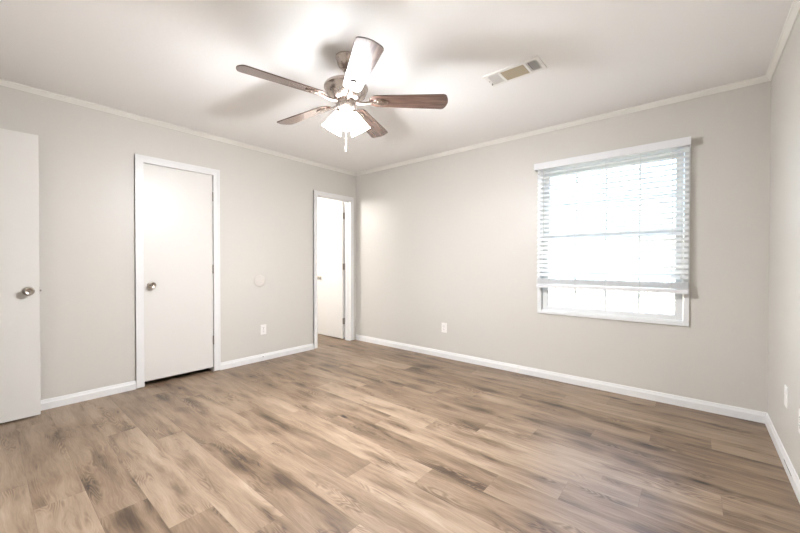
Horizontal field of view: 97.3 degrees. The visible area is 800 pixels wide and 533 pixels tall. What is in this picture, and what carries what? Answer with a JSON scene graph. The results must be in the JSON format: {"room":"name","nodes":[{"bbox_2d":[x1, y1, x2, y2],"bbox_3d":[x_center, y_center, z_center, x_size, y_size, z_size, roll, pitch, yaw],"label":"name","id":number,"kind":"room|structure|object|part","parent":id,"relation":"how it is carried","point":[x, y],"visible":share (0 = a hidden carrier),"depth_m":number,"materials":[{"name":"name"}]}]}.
{"room":"empty bedroom","nodes":[
{"label":"empty bedroom","id":0,"kind":"room"},
{"bbox_2d":[0,85,355,399],"bbox_3d":[-2.031,-0.128,3.629,0.115,2.440,4.165,1,1,40],"label":"wall","id":1,"kind":"structure","parent":0,"point":[86,177],"depth_m":3.07,"materials":[{"name":"grey paint"}]},
{"bbox_2d":[41,380,135,410],"bbox_3d":[-2.804,1.063,2.621,0.013,0.077,1.380,1,1,40],"label":"baseboard","id":2,"kind":"structure","parent":1,"relation":"attached to","point":[68,399],"depth_m":2.89,"materials":[{"name":"white paint"}]},
{"bbox_2d":[134,154,220,387],"bbox_3d":[-2.168,0.045,3.453,0.134,2.098,0.728,1,1,40],"label":"door frame","id":3,"kind":"structure","parent":1,"relation":"attached to","point":[139,159],"depth_m":3.19,"materials":[{"name":"white paint"}]},
{"bbox_2d":[0,79,355,175],"bbox_3d":[-1.938,-1.329,3.614,0.030,0.036,4.050,1,1,40],"label":"crown molding","id":4,"kind":"structure","parent":1,"relation":"attached to","point":[5,83],"depth_m":3.20,"materials":[{"name":"white paint"}]},
{"bbox_2d":[143,163,213,381],"bbox_3d":[-2.119,0.054,3.420,0.096,1.986,0.622,1,1,40],"label":"door","id":5,"kind":"structure","parent":1,"relation":"in","point":[178,212],"depth_m":3.40,"materials":[{"name":"white paint"}]},
{"bbox_3d":[-2.261,0.171,3.216,0.050,0.057,0.057,1,1,40],"label":"knob","id":6,"kind":"part","parent":5,"relation":"part of","materials":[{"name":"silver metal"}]},
{"bbox_2d":[254,275,264,286],"bbox_3d":[-1.609,0.167,4.040,0.008,0.140,0.140,1,1,40],"label":"cover plate","id":7,"kind":"object","parent":1,"relation":"attached to","point":[259,280],"visible":1,"depth_m":4.04,"materials":[{"name":"grey plastic"}]},
{"bbox_2d":[260,324,265,334],"bbox_3d":[-1.582,0.730,4.078,0.008,0.115,0.071,1,1,40],"label":"wall outlet","id":8,"kind":"object","parent":1,"relation":"attached to","point":[262,327],"visible":1,"depth_m":4.07,"materials":[{"name":"white plastic"}]},
{"bbox_2d":[221,343,313,369],"bbox_3d":[-1.511,1.049,4.159,0.016,0.077,1.184,1,1,40],"label":"baseboard","id":9,"kind":"structure","parent":1,"relation":"attached to","point":[261,357],"depth_m":4.09,"materials":[{"name":"white paint"}]},
{"bbox_2d":[317,202,344,338],"bbox_3d":[-1.053,0.057,5.352,0.601,2.002,0.158,1,1,40],"label":"door","id":10,"kind":"structure","parent":1,"relation":"in","point":[331,265],"depth_m":5.32,"materials":[{"name":"white paint"}]},
{"bbox_2d":[313,190,353,348],"bbox_3d":[-0.948,0.040,4.906,0.134,2.080,0.694,1,1,40],"label":"door frame","id":11,"kind":"structure","parent":1,"relation":"attached to","point":[349,201],"depth_m":5.10,"materials":[{"name":"white paint"}]},
{"bbox_2d":[317,197,344,336],"bbox_3d":[-3.119,-0.130,3.810,1.785,2.440,5.515,1,1,40],"label":"wall","id":12,"kind":"structure","parent":0,"point":[320,201],"depth_m":5.62,"materials":[{"name":"white paint"}]},
{"bbox_2d":[0,0,793,172],"bbox_3d":[-1.411,-1.405,2.365,6.242,0.140,5.515,1,1,40],"label":"ceiling","id":13,"kind":"structure","parent":0,"point":[174,62],"depth_m":2.23,"materials":[{"name":"white paint"}]},
{"bbox_2d":[236,36,447,137],"bbox_3d":[-0.381,-1.031,2.256,1.220,0.603,1.241,1,1,40],"label":"ceiling fan","id":14,"kind":"object","parent":13,"relation":"hanging from","point":[348,90],"visible":1,"depth_m":2.19,"materials":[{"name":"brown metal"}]},
{"bbox_3d":[-0.660,-1.053,2.004,0.504,0.006,0.140,0,13,-37],"label":"blade","id":15,"kind":"part","parent":14,"relation":"part of","materials":[{"name":"brown wood"}]},
{"bbox_3d":[-0.668,-1.057,2.471,0.504,0.006,0.140,0,13,35],"label":"blade","id":16,"kind":"part","parent":14,"relation":"part of","materials":[{"name":"brown wood"}]},
{"bbox_3d":[-0.434,-0.925,2.274,0.149,0.162,0.134,1,1,40],"label":"lamp shade","id":17,"kind":"part","parent":14,"relation":"part of","materials":[{"name":"white glass"}]},
{"bbox_3d":[-0.330,-0.924,2.143,0.140,0.162,0.136,1,1,40],"label":"lamp shade","id":18,"kind":"part","parent":14,"relation":"part of","materials":[{"name":"white glass"}]},
{"bbox_3d":[-0.330,-0.954,2.178,0.047,0.076,0.063,0,1,14],"label":"bulb","id":19,"kind":"part","parent":14,"relation":"part of","materials":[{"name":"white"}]},
{"bbox_3d":[-0.267,-0.925,2.300,0.135,0.162,0.150,1,1,40],"label":"lamp shade","id":20,"kind":"part","parent":14,"relation":"part of","materials":[{"name":"white glass"}]},
{"bbox_3d":[-0.214,-1.051,1.868,0.140,0.006,0.504,13,-3,-19],"label":"blade","id":21,"kind":"part","parent":14,"relation":"part of","materials":[{"name":"brown wood"}]},
{"bbox_3d":[-0.227,-1.058,2.623,0.140,0.006,0.504,-12,-3,17],"label":"blade","id":22,"kind":"part","parent":14,"relation":"part of","materials":[{"name":"brown wood"}]},
{"bbox_3d":[0.054,-1.054,2.250,0.504,0.006,0.140,0,-11,-1],"label":"blade","id":23,"kind":"part","parent":14,"relation":"part of","materials":[{"name":"brown wood"}]},
{"bbox_2d":[483,56,546,86],"bbox_3d":[0.782,-1.323,2.409,0.382,0.022,0.175,1,1,40],"label":"ceiling vent","id":24,"kind":"object","parent":13,"relation":"in","point":[535,64],"visible":1,"depth_m":2.39,"materials":[{"name":"white metal"}]},
{"bbox_2d":[0,334,799,532],"bbox_3d":[-1.413,1.165,2.390,6.242,0.120,5.515,1,1,40],"label":"floor","id":25,"kind":"structure","parent":0,"point":[340,435],"depth_m":2.02,"materials":[{"name":"wood"}]},
{"bbox_2d":[356,81,770,412],"bbox_3d":[1.008,-0.128,3.872,4.458,2.440,0.115,1,1,40],"label":"wall","id":26,"kind":"structure","parent":0,"point":[451,239],"depth_m":3.36,"materials":[{"name":"grey paint"}]},
{"bbox_2d":[442,323,446,332],"bbox_3d":[0.526,0.732,4.204,0.071,0.115,0.008,1,1,40],"label":"wall outlet","id":27,"kind":"object","parent":26,"relation":"attached to","point":[444,325],"visible":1,"depth_m":4.20,"materials":[{"name":"white plastic"}]},
{"bbox_2d":[356,334,765,423],"bbox_3d":[0.966,1.054,3.835,4.228,0.077,0.013,1,1,40],"label":"baseboard","id":28,"kind":"structure","parent":26,"relation":"attached to","point":[727,410],"depth_m":3.16,"materials":[{"name":"white paint"}]},
{"bbox_2d":[356,75,769,175],"bbox_3d":[0.962,-1.329,3.805,4.228,0.036,0.030,1,1,40],"label":"crown molding","id":29,"kind":"structure","parent":26,"relation":"attached to","point":[762,79],"depth_m":3.13,"materials":[{"name":"white paint"}]},
{"bbox_2d":[537,145,690,326],"bbox_3d":[1.847,-0.253,3.158,1.163,1.434,0.129,1,1,40],"label":"window","id":30,"kind":"structure","parent":26,"relation":"in","point":[681,316],"depth_m":3.04,"materials":[{"name":"white plastic"}]},
{"bbox_2d":[534,136,690,293],"bbox_3d":[1.779,-0.393,3.083,1.180,1.201,0.097,1,1,40],"label":"window blind","id":31,"kind":"object","parent":30,"relation":"attached to","point":[620,285],"visible":1,"depth_m":3.00,"materials":[{"name":"white plastic"}]},
{"bbox_3d":[1.609,-0.382,3.231,0.002,1.110,0.054,1,1,40],"label":"ladder cord","id":32,"kind":"part","parent":31,"relation":"part of","materials":[{"name":"white fabric"}]},
{"bbox_3d":[1.797,-0.380,3.074,0.002,1.110,0.054,1,1,40],"label":"ladder cord","id":33,"kind":"part","parent":31,"relation":"part of","materials":[{"name":"white fabric"}]},
{"bbox_3d":[1.786,0.191,3.086,1.150,0.034,0.055,1,1,40],"label":"rail","id":34,"kind":"part","parent":31,"relation":"part of","materials":[{"name":"white plastic"}]},
{"bbox_3d":[1.988,-0.379,2.913,0.002,1.110,0.054,1,1,40],"label":"ladder cord","id":35,"kind":"part","parent":31,"relation":"part of","materials":[{"name":"white fabric"}]},
{"bbox_3d":[2.149,-0.377,2.778,0.002,1.110,0.054,1,1,40],"label":"ladder cord","id":36,"kind":"part","parent":31,"relation":"part of","materials":[{"name":"white fabric"}]},
{"bbox_3d":[2.176,-0.404,2.712,0.022,1.063,0.012,1,1,40],"label":"lift cord","id":37,"kind":"part","parent":31,"relation":"part of","materials":[{"name":"white fabric"}]},
{"bbox_3d":[1.839,0.065,3.150,1.082,0.721,0.034,1,1,40],"label":"sash","id":38,"kind":"part","parent":30,"relation":"part of","materials":[{"name":"glass"}]},
{"bbox_3d":[1.865,-0.599,3.174,1.082,0.668,0.034,1,1,40],"label":"sash","id":39,"kind":"part","parent":30,"relation":"part of","materials":[{"name":"white plastic"}]},
{"bbox_2d":[767,12,799,478],"bbox_3d":[0.898,-0.093,0.364,0.115,2.440,5.400,1,1,40],"label":"wall","id":40,"kind":"structure","parent":0,"point":[784,226],"depth_m":2.01,"materials":[{"name":"grey paint"}]},
{"bbox_2d":[765,413,799,503],"bbox_3d":[1.282,1.083,0.935,0.014,0.077,4.050,1,1,40],"label":"baseboard","id":41,"kind":"structure","parent":40,"relation":"attached to","point":[791,473],"depth_m":1.96,"materials":[{"name":"white paint"}]},
{"bbox_2d":[766,0,799,80],"bbox_3d":[1.278,-1.300,0.916,0.030,0.036,4.050,1,1,40],"label":"crown molding","id":42,"kind":"structure","parent":40,"relation":"attached to","point":[794,11],"depth_m":2.00,"materials":[{"name":"white paint"}]},
{"bbox_2d":[784,385,787,408],"bbox_3d":[2.154,0.725,1.966,0.008,0.115,0.071,1,1,40],"label":"wall plate","id":43,"kind":"object","parent":40,"relation":"attached to","point":[785,386],"visible":1,"depth_m":1.95,"materials":[{"name":"white plastic"}]},
{"bbox_2d":[798,408,799,432],"bbox_3d":[1.922,0.749,1.689,0.008,0.115,0.071,1,1,40],"label":"wall outlet","id":44,"kind":"object","parent":40,"relation":"attached to","point":[799,408],"visible":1,"depth_m":1.70,"materials":[{"name":"white plastic"}]},
{"bbox_3d":[-2.794,-0.100,0.819,6.127,2.440,1.350,1,1,40],"label":"wall","id":45,"kind":"structure","parent":0,"visible":0},
{"bbox_2d":[0,128,41,422],"bbox_3d":[-2.907,0.068,2.310,0.158,2.050,0.779,1,1,40],"label":"door","id":46,"kind":"structure","parent":45,"relation":"in","point":[20,393],"depth_m":2.51,"materials":[{"name":"white paint"}]},
{"bbox_3d":[-2.659,0.178,2.523,0.050,0.057,0.057,1,1,40],"label":"knob","id":47,"kind":"part","parent":46,"relation":"part of","materials":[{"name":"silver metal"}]},
{"label":"outside","id":48,"kind":"structure","parent":0,"visible":0},
{"bbox_2d":[549,276,674,313],"bbox_3d":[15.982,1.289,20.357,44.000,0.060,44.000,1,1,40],"label":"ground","id":49,"kind":"structure","parent":48,"point":[651,306],"depth_m":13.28,"materials":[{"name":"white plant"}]},
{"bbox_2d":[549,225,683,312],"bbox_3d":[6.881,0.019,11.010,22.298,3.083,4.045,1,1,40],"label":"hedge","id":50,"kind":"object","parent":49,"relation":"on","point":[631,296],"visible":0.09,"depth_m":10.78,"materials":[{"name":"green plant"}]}
]}

